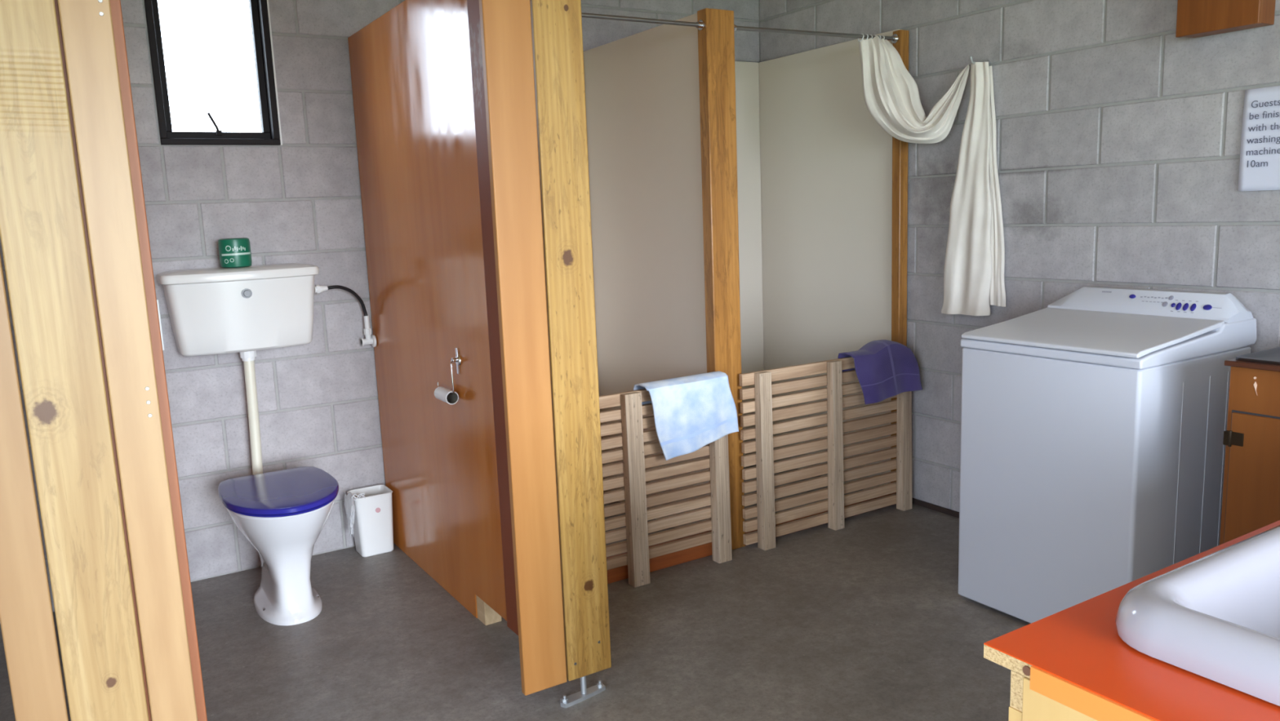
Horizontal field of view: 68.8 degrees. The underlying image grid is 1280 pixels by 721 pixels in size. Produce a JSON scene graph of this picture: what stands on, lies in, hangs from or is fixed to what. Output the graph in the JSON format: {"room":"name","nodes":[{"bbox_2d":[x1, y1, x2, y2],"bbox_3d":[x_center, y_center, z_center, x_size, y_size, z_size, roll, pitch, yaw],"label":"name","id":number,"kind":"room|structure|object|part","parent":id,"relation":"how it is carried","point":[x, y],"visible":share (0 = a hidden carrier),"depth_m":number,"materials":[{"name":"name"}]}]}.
{"room":"shared bathroom","nodes":[
{"label":"shared bathroom","id":0,"kind":"room"},
{"bbox_2d":[0,0,759,611],"bbox_3d":[-1.126,-0.454,3.783,4.390,2.400,0.191,-8,11,-31],"label":"wall","id":1,"kind":"structure","parent":0,"point":[299,200],"depth_m":3.54,"materials":[{"name":"concrete"}]},
{"bbox_2d":[0,0,207,720],"bbox_3d":[-1.535,-0.214,2.459,0.334,2.220,1.634,-8,11,-31],"label":"door frame","id":2,"kind":"structure","parent":1,"relation":"attached to","point":[74,237],"depth_m":1.81,"materials":[{"name":"brown wood"}]},
{"bbox_2d":[156,299,164,350],"bbox_3d":[-1.715,-0.126,3.331,0.017,0.182,0.018,-8,11,-31],"label":"wall bracket","id":3,"kind":"object","parent":1,"relation":"attached to","point":[157,303],"visible":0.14,"depth_m":3.33,"materials":[{"name":"white plastic"}]},
{"bbox_2d":[144,0,282,145],"bbox_3d":[-1.544,-1.081,3.376,0.406,0.600,0.108,-8,11,-31],"label":"window","id":4,"kind":"structure","parent":1,"relation":"in","point":[271,134],"depth_m":3.41,"materials":[{"name":"black metal"}]},
{"bbox_2d":[155,262,319,475],"bbox_3d":[-1.421,0.082,3.430,0.532,0.846,0.198,-8,11,-31],"label":"cistern","id":5,"kind":"object","parent":1,"relation":"attached to","point":[245,311],"visible":0.96,"depth_m":3.33,"materials":[{"name":"white ceramic"}]},
{"bbox_2d":[217,237,252,267],"bbox_3d":[-1.453,-0.387,3.354,0.106,0.103,0.106,-8,11,-31],"label":"toilet roll","id":6,"kind":"object","parent":5,"relation":"on","point":[236,252],"visible":1,"depth_m":3.31,"materials":[{"name":"green paper"}]},
{"bbox_2d":[222,245,250,263],"bbox_3d":[-1.433,-0.378,3.322,0.095,0.063,0.030,-8,11,-31],"label":"print","id":7,"kind":"object","parent":6,"relation":"attached to","point":[230,254],"depth_m":3.31},
{"bbox_3d":[-1.436,-0.314,3.366,0.532,0.044,0.198,-8,11,-31],"label":"tank lid","id":8,"kind":"part","parent":5,"relation":"part of","materials":[{"name":"white ceramic"}]},
{"bbox_3d":[-1.435,-0.168,3.396,0.500,0.261,0.184,-8,11,-31],"label":"tank","id":9,"kind":"part","parent":5,"relation":"part of","materials":[{"name":"white ceramic"}]},
{"bbox_2d":[734,61,764,455],"bbox_3d":[0.218,-0.419,4.502,0.933,2.000,0.022,-8,11,-31],"label":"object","id":10,"kind":"object","parent":1,"relation":"attached to","point":[747,73],"visible":0.24,"depth_m":4.66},
{"bbox_2d":[0,461,1031,720],"bbox_3d":[0.426,1.135,1.415,4.580,0.100,6.180,-8,11,-31],"label":"floor","id":11,"kind":"structure","parent":0,"point":[867,619],"depth_m":2.87,"materials":[{"name":"concrete"}]},
{"bbox_2d":[217,466,338,625],"bbox_3d":[-1.264,0.627,3.276,0.364,0.439,0.758,-8,11,-31],"label":"toilet","id":12,"kind":"object","parent":11,"relation":"on","point":[282,513],"visible":1,"depth_m":3.08,"materials":[{"name":"white ceramic"}]},
{"bbox_3d":[-1.203,0.436,3.134,0.364,0.021,0.500,-8,11,-31],"label":"lid","id":13,"kind":"part","parent":12,"relation":"part of","materials":[{"name":"blue plastic"}]},
{"bbox_3d":[-1.203,0.452,3.137,0.355,0.008,0.500,-8,11,-31],"label":"seat","id":14,"kind":"part","parent":12,"relation":"part of","materials":[{"name":"blue plastic"}]},
{"bbox_2d":[344,484,393,556],"bbox_3d":[-1.080,0.636,3.726,0.183,0.264,0.150,-8,11,-31],"label":"waste bin","id":15,"kind":"object","parent":11,"relation":"on","point":[369,509],"visible":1,"depth_m":3.69,"materials":[{"name":"white plastic"}]},
{"bbox_2d":[347,0,611,707],"bbox_3d":[-0.658,-0.295,3.001,0.263,2.300,1.633,-8,11,-31],"label":"wall","id":16,"kind":"structure","parent":11,"relation":"on","point":[470,115],"depth_m":2.62,"materials":[{"name":"brown paint"}]},
{"bbox_2d":[360,334,376,346],"bbox_3d":[-1.080,-0.077,3.705,0.052,0.051,0.068,-8,11,-31],"label":"tap","id":17,"kind":"object","parent":16,"relation":"attached to","point":[369,340],"visible":1,"depth_m":3.69,"materials":[{"name":"white plastic"}]},
{"bbox_2d":[314,284,371,334],"bbox_3d":[-1.147,-0.195,3.618,0.216,0.212,0.037,-10,12,-40],"label":"hose","id":18,"kind":"object","parent":17,"relation":"attached to","point":[317,289],"visible":0.98,"depth_m":3.63,"materials":[{"name":"black rubber"}]},
{"bbox_3d":[-1.057,-0.077,3.708,0.010,0.048,0.048,-8,11,-31],"label":"tap handle","id":19,"kind":"part","parent":17,"relation":"part of","materials":[{"name":"white plastic"}]},
{"bbox_3d":[-0.627,-0.155,3.067,0.065,2.000,1.588,-8,11,-31],"label":"panel","id":20,"kind":"part","parent":16,"relation":"part of","materials":[{"name":"brown wood"}]},
{"bbox_2d":[437,347,461,394],"bbox_3d":[-0.612,0.027,2.989,0.032,0.144,0.146,-8,11,-31],"label":"holder","id":21,"kind":"object","parent":16,"relation":"attached to","point":[457,360],"visible":0.97,"depth_m":2.93,"materials":[{"name":"silver metal"}]},
{"bbox_3d":[-0.620,0.045,2.988,0.015,0.110,0.144,-8,11,-31],"label":"wire arm","id":22,"kind":"part","parent":21,"relation":"part of","materials":[{"name":"silver metal"}]},
{"bbox_2d":[434,386,458,404],"bbox_3d":[-0.621,0.112,2.997,0.043,0.043,0.107,-8,11,-31],"label":"roll","id":23,"kind":"object","parent":21,"relation":"hanging from","point":[442,393],"visible":0.98,"depth_m":2.98,"materials":[{"name":"white paper"}]},
{"bbox_3d":[-0.581,0.002,2.940,0.025,0.083,0.035,-8,11,-31],"label":"plate","id":24,"kind":"part","parent":21,"relation":"part of","materials":[{"name":"silver metal"}]},
{"bbox_3d":[-0.181,-0.249,2.354,0.132,2.220,0.024,-8,11,-31],"label":"post","id":25,"kind":"part","parent":16,"relation":"part of","materials":[{"name":"brown wood"}]},
{"bbox_2d":[582,13,711,535],"bbox_3d":[0.039,-0.311,3.875,0.043,2.000,0.906,-8,11,-31],"label":"divider","id":26,"kind":"object","parent":11,"relation":"on","point":[642,88],"visible":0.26,"depth_m":3.79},
{"bbox_2d":[606,529,712,583],"bbox_3d":[-0.097,0.749,3.356,0.916,0.085,0.035,-8,11,-31],"label":"kerb","id":27,"kind":"object","parent":11,"relation":"on","point":[620,573],"visible":0.07,"depth_m":3.47,"materials":[{"name":"brown wood"}]},
{"bbox_2d":[599,388,732,587],"bbox_3d":[-0.032,0.453,3.272,0.824,0.690,0.067,-8,11,-31],"label":"wooden gate","id":28,"kind":"object","parent":11,"relation":"on","point":[636,531],"visible":0.38,"depth_m":3.31,"materials":[{"name":"beige wood"}]},
{"bbox_2d":[633,370,738,460],"bbox_3d":[0.173,0.194,3.351,0.378,0.273,0.123,-8,11,-31],"label":"towel","id":29,"kind":"object","parent":28,"relation":"on","point":[692,412],"visible":0.99,"depth_m":3.30,"materials":[{"name":"blue fabric"}]},
{"bbox_2d":[697,8,745,549],"bbox_3d":[0.306,-0.256,3.478,0.124,1.998,0.055,-8,11,-31],"label":"post","id":30,"kind":"object","parent":11,"relation":"on","point":[716,42],"visible":0.77,"depth_m":3.41,"materials":[{"name":"brown wood"}]},
{"bbox_2d":[581,12,704,31],"bbox_3d":[-0.171,-1.127,3.055,0.917,0.035,0.036,-8,11,-31],"label":"rail","id":31,"kind":"object","parent":30,"relation":"attached to","point":[700,24],"visible":0.6,"depth_m":3.17,"materials":[{"name":"metal"}]},
{"bbox_2d":[744,492,896,545],"bbox_3d":[0.755,0.632,3.877,0.840,0.085,0.035,-8,11,-31],"label":"kerb","id":32,"kind":"object","parent":11,"relation":"on","point":[894,492],"visible":0.19,"depth_m":3.85,"materials":[{"name":"brown wood"}]},
{"bbox_2d":[738,356,912,550],"bbox_3d":[0.779,0.342,3.768,0.891,0.690,0.067,-8,11,-31],"label":"wooden gate","id":33,"kind":"object","parent":11,"relation":"on","point":[765,455],"visible":0.88,"depth_m":3.73,"materials":[{"name":"beige wood"}]},
{"bbox_2d":[837,339,922,404],"bbox_3d":[0.988,0.040,3.833,0.350,0.242,0.140,-8,11,-31],"label":"towel","id":34,"kind":"object","parent":33,"relation":"on","point":[884,369],"visible":0.99,"depth_m":3.79,"materials":[{"name":"fabric"}]},
{"bbox_2d":[890,29,909,482],"bbox_3d":[1.098,-0.359,3.957,0.050,1.988,0.045,-8,11,-31],"label":"post","id":35,"kind":"object","parent":11,"relation":"on","point":[900,148],"visible":0.56,"depth_m":3.91,"materials":[{"name":"brown wood"}]},
{"bbox_2d":[733,24,898,43],"bbox_3d":[0.681,-1.250,3.575,0.841,0.047,0.036,-8,11,-31],"label":"rail","id":36,"kind":"object","parent":35,"relation":"attached to","point":[895,38],"visible":0.8,"depth_m":3.55,"materials":[{"name":"metal"}]},
{"bbox_2d":[857,33,1005,315],"bbox_3d":[1.143,-0.731,3.650,0.580,1.108,0.163,5,12,38],"label":"shower curtain","id":37,"kind":"object","parent":36,"relation":"hanging from","point":[974,281],"visible":1,"depth_m":3.59,"materials":[{"name":"white fabric"}]},
{"bbox_2d":[958,285,1257,622],"bbox_3d":[1.441,0.291,2.935,0.613,1.004,0.589,-8,11,-31],"label":"washing machine","id":38,"kind":"object","parent":11,"relation":"on","point":[1094,420],"visible":0.92,"depth_m":2.72,"materials":[{"name":"white metal"}]},
{"bbox_3d":[1.351,-0.092,2.826,0.437,0.060,0.573,-8,11,-31],"label":"lid","id":39,"kind":"part","parent":38,"relation":"part of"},
{"bbox_3d":[1.609,-0.159,2.979,0.174,0.142,0.581,-8,11,-31],"label":"control panel","id":40,"kind":"part","parent":38,"relation":"part of","materials":[{"name":"white plastic"}]},
{"bbox_2d":[983,520,1279,720],"bbox_3d":[1.512,0.633,1.442,2.192,0.800,0.650,-8,11,-31],"label":"countertop","id":41,"kind":"structure","parent":11,"relation":"on","point":[1073,663],"depth_m":1.02,"materials":[{"name":"orange laminate"}]},
{"bbox_3d":[1.366,0.610,1.679,2.188,0.782,0.017,-8,11,-31],"label":"panel","id":42,"kind":"part","parent":41,"relation":"part of","materials":[{"name":"beige wood"}]},
{"bbox_3d":[0.606,0.772,0.857,0.017,0.782,0.596,-8,11,-31],"label":"panel","id":43,"kind":"part","parent":41,"relation":"part of","materials":[{"name":"wood"}]},
{"bbox_2d":[1115,524,1279,706],"bbox_3d":[0.908,0.346,1.039,0.590,0.173,0.500,-8,11,-31],"label":"basin","id":44,"kind":"object","parent":41,"relation":"in","point":[1215,616],"visible":0.94,"depth_m":1.06,"materials":[{"name":"ceramic"}]},
{"bbox_2d":[1219,346,1279,544],"bbox_3d":[1.871,0.426,2.356,0.588,0.889,0.515,-8,11,-31],"label":"base cabinet","id":45,"kind":"object","parent":11,"relation":"on","point":[1251,499],"visible":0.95,"depth_m":2.33,"materials":[{"name":"brown wood"}]},
{"bbox_3d":[1.628,0.496,2.230,0.010,0.690,0.444,-8,11,-31],"label":"door","id":46,"kind":"part","parent":45,"relation":"part of","materials":[{"name":"brown wood"}]},
{"bbox_2d":[1224,357,1279,371],"bbox_3d":[1.855,0.002,2.288,0.588,0.014,0.515,-8,11,-31],"label":"countertop","id":47,"kind":"structure","parent":45,"relation":"on","point":[1233,362],"depth_m":2.30,"materials":[{"name":"brown wood"}]},
{"bbox_2d":[1235,346,1279,364],"bbox_3d":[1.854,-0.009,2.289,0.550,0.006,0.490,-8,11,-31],"label":"sink","id":48,"kind":"object","parent":47,"relation":"in","point":[1271,356],"depth_m":2.35,"materials":[{"name":"silver metal"}]},
{"bbox_2d":[759,0,1279,511],"bbox_3d":[2.189,-0.364,2.433,0.191,2.400,5.990,-8,11,-31],"label":"wall","id":49,"kind":"structure","parent":0,"point":[1118,135],"depth_m":3.27,"materials":[{"name":"concrete"}]},
{"bbox_2d":[758,29,900,489],"bbox_3d":[0.862,-0.423,4.373,0.024,2.000,0.918,-8,11,-31],"label":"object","id":50,"kind":"object","parent":49,"relation":"attached to","point":[826,162],"visible":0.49,"depth_m":4.32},
{"bbox_2d":[911,497,959,517],"bbox_3d":[1.583,0.698,3.467,0.012,0.022,1.525,-8,11,-31],"label":"trim","id":51,"kind":"structure","parent":49,"relation":"attached to","point":[929,505],"depth_m":3.97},
{"bbox_2d":[969,56,990,65],"bbox_3d":[1.266,-1.118,3.498,0.096,0.037,0.028,-8,11,-31],"label":"wall hook","id":52,"kind":"object","parent":49,"relation":"attached to","point":[971,57],"visible":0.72,"depth_m":3.48,"materials":[{"name":"metal"}]},
{"bbox_2d":[1175,0,1275,38],"bbox_3d":[1.722,-1.138,2.739,0.099,0.335,0.232,-8,11,-31],"label":"wall cabinet","id":53,"kind":"object","parent":49,"relation":"attached to","point":[1195,19],"visible":1,"depth_m":2.73,"materials":[{"name":"brown wood"}]},
{"bbox_2d":[1238,85,1279,191],"bbox_3d":[1.857,-0.645,2.712,0.007,0.297,0.210,-8,11,-31],"label":"notice","id":54,"kind":"object","parent":49,"relation":"attached to","point":[1260,150],"visible":1,"depth_m":2.76,"materials":[{"name":"paper"}]}
]}

